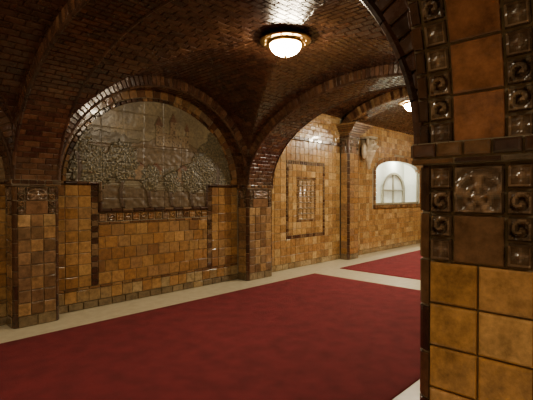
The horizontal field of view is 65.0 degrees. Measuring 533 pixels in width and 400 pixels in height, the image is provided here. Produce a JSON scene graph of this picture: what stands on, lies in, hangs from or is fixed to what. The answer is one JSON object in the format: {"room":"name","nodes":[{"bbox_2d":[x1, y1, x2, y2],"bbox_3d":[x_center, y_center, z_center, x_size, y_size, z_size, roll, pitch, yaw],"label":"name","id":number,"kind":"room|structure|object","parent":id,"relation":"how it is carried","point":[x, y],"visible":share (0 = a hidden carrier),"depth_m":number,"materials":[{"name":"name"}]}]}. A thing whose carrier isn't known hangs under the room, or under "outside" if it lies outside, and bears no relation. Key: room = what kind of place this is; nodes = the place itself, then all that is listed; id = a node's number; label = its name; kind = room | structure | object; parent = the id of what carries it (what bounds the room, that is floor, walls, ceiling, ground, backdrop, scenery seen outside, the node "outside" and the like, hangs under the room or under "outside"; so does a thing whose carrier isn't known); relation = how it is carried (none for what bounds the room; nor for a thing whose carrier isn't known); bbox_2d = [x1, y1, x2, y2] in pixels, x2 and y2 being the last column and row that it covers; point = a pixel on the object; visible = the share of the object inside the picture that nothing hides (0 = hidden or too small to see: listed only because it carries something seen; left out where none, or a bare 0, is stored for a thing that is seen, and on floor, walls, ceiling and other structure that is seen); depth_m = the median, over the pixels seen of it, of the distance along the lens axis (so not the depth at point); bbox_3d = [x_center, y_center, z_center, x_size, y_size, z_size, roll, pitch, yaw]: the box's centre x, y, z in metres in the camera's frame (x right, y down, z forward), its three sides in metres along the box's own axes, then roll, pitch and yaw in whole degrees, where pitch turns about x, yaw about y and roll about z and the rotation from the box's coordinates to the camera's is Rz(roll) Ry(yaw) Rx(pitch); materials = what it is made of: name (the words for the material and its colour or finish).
{"room":"vaulted tiled hall","nodes":[
{"label":"vaulted tiled hall","id":0,"kind":"room"},
{"bbox_2d":[0,0,413,148],"bbox_3d":[3.521,-1.714,4.657,10.152,1.424,15.570,1,1,44],"label":"ceiling","id":1,"kind":"structure","parent":0,"point":[214,47],"depth_m":4.69,"materials":[{"name":"brick"}]},
{"bbox_2d":[259,31,311,58],"bbox_3d":[0.211,-1.705,4.653,0.580,0.262,0.580,1,1,44],"label":"ceiling lamp","id":2,"kind":"object","parent":1,"relation":"attached to","point":[285,44],"depth_m":4.53,"materials":[{"name":"white glass"}]},
{"bbox_2d":[398,99,410,110],"bbox_3d":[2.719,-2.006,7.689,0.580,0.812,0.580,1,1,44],"label":"ceiling lamp","id":3,"kind":"object","parent":1,"relation":"attached to","point":[406,103],"depth_m":7.64,"materials":[{"name":"white glass"}]},
{"bbox_2d":[0,243,419,399],"bbox_3d":[3.524,1.492,4.879,10.800,0.001,17.100,1,1,44],"label":"floor","id":4,"kind":"structure","parent":0,"point":[67,320],"depth_m":6.58,"materials":[{"name":"stone"}]},
{"bbox_2d":[3,179,60,328],"bbox_3d":[-2.829,0.623,5.077,0.311,1.732,0.562,1,1,44],"label":"pilaster","id":5,"kind":"object","parent":4,"relation":"on","point":[32,210],"visible":1,"depth_m":4.95,"materials":[{"name":"tile"}]},
{"bbox_2d":[0,273,421,399],"bbox_3d":[-0.822,1.495,3.832,3.490,0.016,8.790,1,1,44],"label":"carpet","id":6,"kind":"object","parent":4,"relation":"on","point":[314,336],"visible":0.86,"depth_m":4.15,"materials":[{"name":"red carpet"}]},
{"bbox_2d":[236,185,273,280],"bbox_3d":[-0.205,0.590,7.832,0.311,1.732,0.712,1,1,44],"label":"pilaster","id":7,"kind":"object","parent":4,"relation":"on","point":[254,201],"visible":1,"depth_m":7.65,"materials":[{"name":"tile"}]},
{"bbox_2d":[339,135,359,259],"bbox_3d":[2.029,-0.053,10.185,0.291,2.962,0.512,1,1,44],"label":"pilaster","id":8,"kind":"object","parent":4,"relation":"on","point":[349,144],"visible":1,"depth_m":10.03,"materials":[{"name":"tile"}]},
{"bbox_2d":[336,122,372,136],"bbox_3d":[2.123,-1.673,10.076,0.549,0.265,0.790,1,1,44],"label":"corbel","id":9,"kind":"object","parent":8,"relation":"on","point":[356,129],"visible":0.94,"depth_m":9.92,"materials":[{"name":"tile"}]},
{"bbox_2d":[341,87,408,123],"bbox_3d":[3.857,-2.041,8.420,5.380,0.880,0.477,1,1,44],"label":"arch","id":10,"kind":"object","parent":9,"relation":"on","point":[374,106],"visible":0.33,"depth_m":9.51,"materials":[{"name":"brick"}]},
{"bbox_2d":[340,250,422,279],"bbox_3d":[4.820,1.424,9.741,3.470,0.016,5.870,1,1,44],"label":"carpet","id":11,"kind":"object","parent":4,"relation":"on","point":[406,265],"visible":0.24,"depth_m":8.97,"materials":[{"name":"red carpet"}]},
{"bbox_2d":[411,134,532,399],"bbox_3d":[0.868,0.665,1.557,0.463,1.732,0.562,1,1,44],"label":"pier","id":12,"kind":"object","parent":4,"relation":"on","point":[476,239],"visible":1,"depth_m":1.36,"materials":[{"name":"tile"}]},
{"bbox_2d":[0,90,422,325],"bbox_3d":[-0.333,-0.595,7.974,0.211,4.100,16.100,1,1,44],"label":"wall","id":13,"kind":"structure","parent":0,"point":[105,258],"depth_m":7.22,"materials":[{"name":"tile"}]},
{"bbox_2d":[61,102,237,211],"bbox_3d":[-1.634,-0.673,6.499,0.063,1.669,3.230,1,1,44],"label":"tile mural","id":14,"kind":"object","parent":13,"relation":"attached to","point":[140,156],"visible":0.92,"depth_m":6.34,"materials":[{"name":"tile"}]},
{"bbox_2d":[360,136,378,169],"bbox_3d":[2.647,-1.190,10.668,0.478,0.835,0.486,1,1,44],"label":"bracket","id":15,"kind":"object","parent":13,"relation":"attached to","point":[369,147],"visible":0.99,"depth_m":10.56,"materials":[{"name":"beige stone"}]},
{"bbox_2d":[376,162,418,204],"bbox_3d":[3.734,-0.606,12.594,0.530,1.490,2.900,1,1,44],"label":"window","id":16,"kind":"structure","parent":13,"relation":"in","point":[396,182],"depth_m":13.40,"materials":[{"name":"glass"}]},
{"bbox_2d":[12,0,422,185],"bbox_3d":[0.796,-1.429,1.559,9.864,2.480,8.356,1,1,44],"label":"arches","id":17,"kind":"object","parent":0,"point":[83,32],"visible":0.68,"depth_m":4.55,"materials":[{"name":"brick"}]},
{"bbox_2d":[0,0,532,184],"bbox_3d":[-1.032,-1.008,3.201,5.473,1.600,7.214,1,1,44],"label":"arches","id":18,"kind":"object","parent":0,"point":[473,59],"visible":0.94,"depth_m":1.37,"materials":[{"name":"brick"}]}
]}

